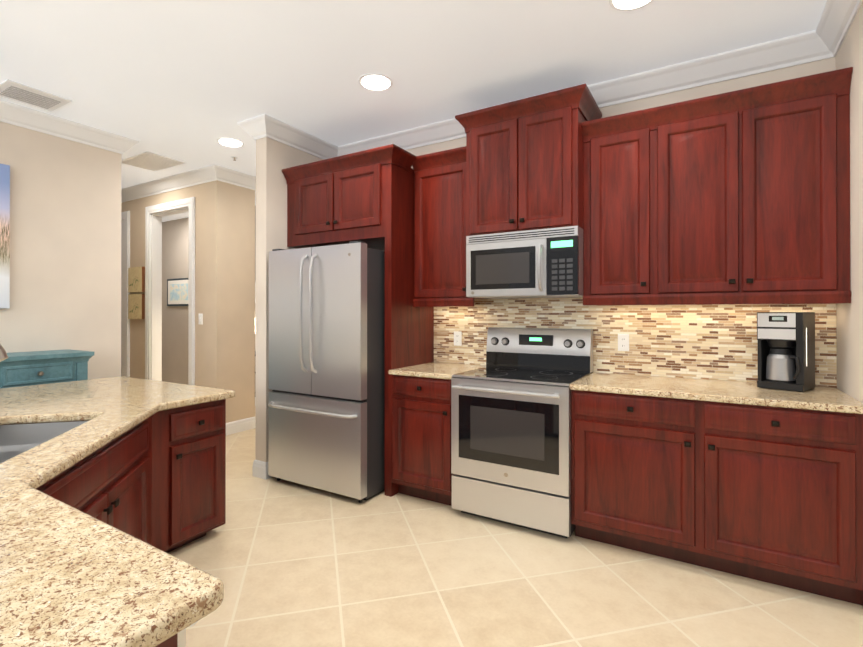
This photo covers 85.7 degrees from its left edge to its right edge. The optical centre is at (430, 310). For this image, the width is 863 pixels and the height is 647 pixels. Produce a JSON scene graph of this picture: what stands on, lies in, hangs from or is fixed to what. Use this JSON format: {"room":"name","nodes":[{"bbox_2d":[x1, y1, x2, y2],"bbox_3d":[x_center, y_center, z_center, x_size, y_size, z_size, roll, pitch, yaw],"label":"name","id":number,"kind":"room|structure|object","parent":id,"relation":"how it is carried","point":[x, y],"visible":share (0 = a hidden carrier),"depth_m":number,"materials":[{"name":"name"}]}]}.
{"room":"kitchen","nodes":[
{"label":"kitchen","id":0,"kind":"room"},
{"bbox_2d":[0,0,826,221],"bbox_3d":[-1.729,-1.585,1.894,16.000,0.100,12.800,0,0,31],"label":"ceiling","id":1,"kind":"structure","parent":0,"point":[189,82],"depth_m":2.79,"materials":[{"name":"paint"}]},
{"bbox_2d":[0,79,71,111],"bbox_3d":[-2.840,-1.522,3.307,0.340,0.014,0.360,0,0,31],"label":"ceiling vent","id":2,"kind":"object","parent":1,"relation":"in","point":[26,94],"visible":0.98,"depth_m":3.29,"materials":[{"name":"white metal"}]},
{"bbox_2d":[122,151,185,171],"bbox_3d":[-2.842,-1.516,4.742,0.560,0.016,0.380,0,0,31],"label":"ceiling vent","id":3,"kind":"object","parent":1,"relation":"in","point":[150,161],"visible":1,"depth_m":4.70,"materials":[{"name":"white metal"}]},
{"bbox_2d":[216,138,243,146],"bbox_3d":[-1.811,-1.522,4.208,0.234,0.008,0.234,0,0,31],"label":"recessed light","id":4,"kind":"object","parent":1,"relation":"in","point":[230,142],"visible":1,"depth_m":4.19,"materials":[{"name":"white"}]},
{"bbox_2d":[358,73,392,90],"bbox_3d":[-0.367,-1.526,3.110,0.234,0.008,0.234,0,0,31],"label":"recessed light","id":5,"kind":"object","parent":1,"relation":"in","point":[375,82],"visible":1,"depth_m":3.10,"materials":[{"name":"white"}]},
{"bbox_2d":[609,0,653,10],"bbox_3d":[0.988,-1.529,2.256,0.234,0.008,0.234,0,0,31],"label":"recessed light","id":6,"kind":"object","parent":1,"relation":"in","point":[624,5],"visible":1,"depth_m":2.31,"materials":[{"name":"white"}]},
{"bbox_2d":[0,2,862,461],"bbox_3d":[-2.392,-0.104,0.783,16.000,2.870,10.220,0,0,31],"label":"wall","id":7,"kind":"structure","parent":0,"point":[66,206],"depth_m":3.85,"materials":[{"name":"paint"}]},
{"bbox_2d":[0,164,9,307],"bbox_3d":[-3.537,-0.551,2.782,0.040,1.060,1.570,0,0,31],"label":"framed picture","id":8,"kind":"object","parent":7,"relation":"attached to","point":[4,236],"visible":0.96,"depth_m":3.42},
{"bbox_2d":[0,99,138,154],"bbox_3d":[-4.661,-1.473,0.854,0.100,0.129,7.800,0,0,31],"label":"crown molding","id":9,"kind":"structure","parent":7,"relation":"attached to","point":[10,113],"depth_m":3.71,"materials":[{"name":"white wood"}]},
{"bbox_2d":[128,294,144,318],"bbox_3d":[-3.633,-0.056,5.743,0.310,0.310,0.036,0,0,31],"label":"framed picture","id":10,"kind":"object","parent":7,"relation":"attached to","point":[136,306],"visible":0.96,"depth_m":5.71,"materials":[{"name":"brown"}]},
{"bbox_2d":[128,267,144,292],"bbox_3d":[-3.633,-0.386,5.744,0.310,0.310,0.036,0,0,31],"label":"framed picture","id":11,"kind":"object","parent":7,"relation":"attached to","point":[136,279],"visible":0.96,"depth_m":5.71,"materials":[{"name":"brown"}]},
{"bbox_2d":[121,197,194,384],"bbox_3d":[-3.591,0.045,5.793,2.350,2.610,0.148,0,0,31],"label":"door frame","id":12,"kind":"structure","parent":7,"relation":"attached to","point":[153,296],"depth_m":5.62,"materials":[{"name":"white wood"}]},
{"bbox_2d":[121,164,223,202],"bbox_3d":[-4.170,-1.454,6.034,4.555,0.129,0.100,0,0,31],"label":"crown molding","id":13,"kind":"structure","parent":7,"relation":"attached to","point":[214,172],"depth_m":5.27,"materials":[{"name":"white"}]},
{"bbox_2d":[167,278,188,305],"bbox_3d":[-4.104,-0.309,7.612,0.700,0.450,0.027,0,0,31],"label":"framed picture","id":14,"kind":"object","parent":7,"relation":"attached to","point":[177,291],"visible":0.76,"depth_m":7.61,"materials":[{"name":"blue"}]},
{"bbox_2d":[198,314,202,324],"bbox_3d":[-2.520,0.087,5.089,0.070,0.120,0.012,0,0,31],"label":"switch plate","id":15,"kind":"object","parent":7,"relation":"attached to","point":[200,318],"visible":1,"depth_m":5.09,"materials":[{"name":"white plastic"}]},
{"bbox_2d":[220,167,255,190],"bbox_3d":[-2.084,-1.457,5.197,0.115,0.129,0.560,0,0,31],"label":"crown molding","id":16,"kind":"structure","parent":7,"relation":"attached to","point":[234,177],"depth_m":5.13,"materials":[{"name":"white"}]},
{"bbox_2d":[237,118,255,139],"bbox_3d":[-1.002,-1.459,4.595,0.112,0.129,2.000,0,0,31],"label":"crown molding","id":17,"kind":"structure","parent":7,"relation":"attached to","point":[246,125],"depth_m":3.75,"materials":[{"name":"white wood"}]},
{"bbox_2d":[226,397,271,479],"bbox_3d":[-2.312,1.265,0.717,15.800,0.132,9.999,0,0,31],"label":"baseboard","id":18,"kind":"structure","parent":7,"relation":"attached to","point":[259,469],"depth_m":5.07,"materials":[{"name":"white wood"}]},
{"bbox_2d":[252,114,335,159],"bbox_3d":[-1.132,-1.461,3.973,0.125,0.129,0.800,0,0,31],"label":"crown molding","id":19,"kind":"structure","parent":7,"relation":"attached to","point":[264,125],"depth_m":3.88,"materials":[{"name":"white wood"}]},
{"bbox_2d":[412,146,487,306],"bbox_3d":[0.158,-0.606,3.594,0.516,1.145,0.365,0,0,31],"label":"upper cabinet","id":20,"kind":"object","parent":7,"relation":"attached to","point":[440,229],"visible":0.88,"depth_m":3.48,"materials":[{"name":"brown wood"}]},
{"bbox_2d":[455,84,601,235],"bbox_3d":[0.674,-0.939,3.210,0.883,0.832,0.495,0,0,31],"label":"upper cabinet","id":21,"kind":"object","parent":7,"relation":"attached to","point":[524,164],"visible":0.96,"depth_m":3.01,"materials":[{"name":"brown wood"}]},
{"bbox_2d":[466,226,582,298],"bbox_3d":[0.673,-0.309,3.207,0.761,0.424,0.497,0,0,31],"label":"microwave","id":22,"kind":"object","parent":21,"relation":"attached to","point":[543,263],"visible":0.98,"depth_m":3.02,"materials":[{"name":"silver metal"}]},
{"bbox_2d":[336,31,837,156],"bbox_3d":[0.644,-1.463,3.462,3.648,0.129,0.100,0,0,31],"label":"crown molding","id":23,"kind":"structure","parent":7,"relation":"attached to","point":[793,50],"depth_m":2.92,"materials":[{"name":"white wood"}]},
{"bbox_2d":[582,119,656,298],"bbox_3d":[1.220,-0.601,2.980,0.407,1.009,0.325,0,0,31],"label":"upper cabinet","id":24,"kind":"object","parent":7,"relation":"attached to","point":[620,163],"depth_m":2.83,"materials":[{"name":"brown wood"}]},
{"bbox_2d":[434,298,836,387],"bbox_3d":[1.130,0.178,3.217,2.568,0.544,0.010,0,0,31],"label":"tile backsplash","id":25,"kind":"structure","parent":7,"relation":"attached to","point":[711,341],"depth_m":3.02,"materials":[{"name":"tile"}]},
{"bbox_2d":[454,331,461,345],"bbox_3d":[0.218,0.222,3.753,0.070,0.115,0.008,0,0,31],"label":"electrical outlet plate","id":26,"kind":"object","parent":25,"relation":"attached to","point":[457,338],"visible":1,"depth_m":3.75,"materials":[{"name":"white plastic"}]},
{"bbox_2d":[618,334,628,350],"bbox_3d":[1.290,0.210,3.110,0.070,0.115,0.008,0,0,31],"label":"electrical outlet plate","id":27,"kind":"object","parent":25,"relation":"attached to","point":[623,342],"visible":1,"depth_m":3.11,"materials":[{"name":"white plastic"}]},
{"bbox_2d":[657,83,850,298],"bbox_3d":[1.772,-0.602,2.650,0.879,1.009,0.325,0,0,31],"label":"upper cabinet","id":28,"kind":"object","parent":7,"relation":"attached to","point":[741,196],"depth_m":2.49,"materials":[{"name":"brown wood"}]},
{"bbox_2d":[812,0,862,55],"bbox_3d":[1.988,-1.468,2.254,0.100,0.129,0.540,0,0,31],"label":"crown molding","id":29,"kind":"structure","parent":7,"relation":"attached to","point":[825,39],"depth_m":2.38,"materials":[{"name":"white wood"}]},
{"bbox_2d":[168,406,862,646],"bbox_3d":[-1.729,1.385,1.883,16.000,0.100,12.800,0,0,31],"label":"floor","id":30,"kind":"structure","parent":0,"point":[290,563],"depth_m":2.25,"materials":[{"name":"tile"}]},
{"bbox_2d":[0,349,93,388],"bbox_3d":[-3.174,0.824,2.997,0.433,1.030,1.590,0,0,31],"label":"sideboard","id":31,"kind":"object","parent":30,"relation":"on","point":[18,369],"visible":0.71,"depth_m":3.33,"materials":[{"name":"teal paint"}]},
{"bbox_2d":[0,399,225,646],"bbox_3d":[-1.774,0.926,1.239,2.744,0.814,3.244,0,0,31],"label":"base cabinet","id":32,"kind":"object","parent":30,"relation":"on","point":[157,480],"visible":0.46,"depth_m":1.41,"materials":[{"name":"brown wood"}]},
{"bbox_2d":[0,376,234,646],"bbox_3d":[-1.859,0.498,1.320,3.120,0.040,3.294,0,0,31],"label":"countertop","id":33,"kind":"structure","parent":32,"relation":"on","point":[70,576],"depth_m":0.91,"materials":[{"name":"stone"}]},
{"bbox_2d":[0,344,8,361],"bbox_3d":[-1.806,0.218,1.756,0.292,0.521,0.254,0,0,31],"label":"faucet","id":34,"kind":"object","parent":33,"relation":"on","point":[3,355],"visible":1,"depth_m":1.78,"materials":[{"name":"silver metal"}]},
{"bbox_2d":[268,241,384,502],"bbox_3d":[-0.683,0.428,3.757,0.930,1.828,0.916,0,0,31],"label":"fridge","id":35,"kind":"object","parent":30,"relation":"on","point":[326,404],"visible":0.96,"depth_m":3.37,"materials":[{"name":"grey metal"}]},
{"bbox_2d":[282,144,433,496],"bbox_3d":[-0.579,0.083,3.856,1.137,2.520,0.668,0,0,31],"label":"tall cabinet","id":36,"kind":"object","parent":30,"relation":"on","point":[366,197],"visible":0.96,"depth_m":3.53,"materials":[{"name":"brown wood"}]},
{"bbox_2d":[391,375,452,505],"bbox_3d":[0.083,0.899,3.463,0.516,0.885,0.656,0,0,31],"label":"base cabinet","id":37,"kind":"object","parent":30,"relation":"on","point":[421,437],"visible":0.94,"depth_m":3.21,"materials":[{"name":"brown wood"}]},
{"bbox_2d":[389,362,485,379],"bbox_3d":[0.084,0.438,3.466,0.516,0.034,0.634,0,0,31],"label":"countertop","id":38,"kind":"structure","parent":37,"relation":"on","point":[439,370],"depth_m":3.33,"materials":[{"name":"stone"}]},
{"bbox_2d":[451,327,592,537],"bbox_3d":[0.613,0.732,3.102,0.761,1.215,0.715,0,0,31],"label":"range","id":39,"kind":"object","parent":30,"relation":"on","point":[511,433],"visible":0.98,"depth_m":2.88,"materials":[{"name":"grey metal"}]},
{"bbox_2d":[571,390,862,605],"bbox_3d":[1.519,0.896,2.619,1.286,0.884,0.627,0,0,31],"label":"base cabinet","id":40,"kind":"object","parent":30,"relation":"on","point":[771,495],"visible":1,"depth_m":2.28,"materials":[{"name":"brown wood"}]},
{"bbox_2d":[570,372,862,413],"bbox_3d":[1.513,0.435,2.610,1.286,0.034,0.634,0,0,31],"label":"countertop","id":41,"kind":"structure","parent":40,"relation":"on","point":[829,399],"depth_m":2.44,"materials":[{"name":"stone"}]},
{"bbox_2d":[757,312,814,391],"bbox_3d":[1.930,0.212,2.525,0.245,0.410,0.202,0,0,-39],"label":"coffee maker","id":42,"kind":"object","parent":41,"relation":"on","point":[786,350],"visible":1,"depth_m":2.46,"materials":[{"name":"black plastic"}]}
]}

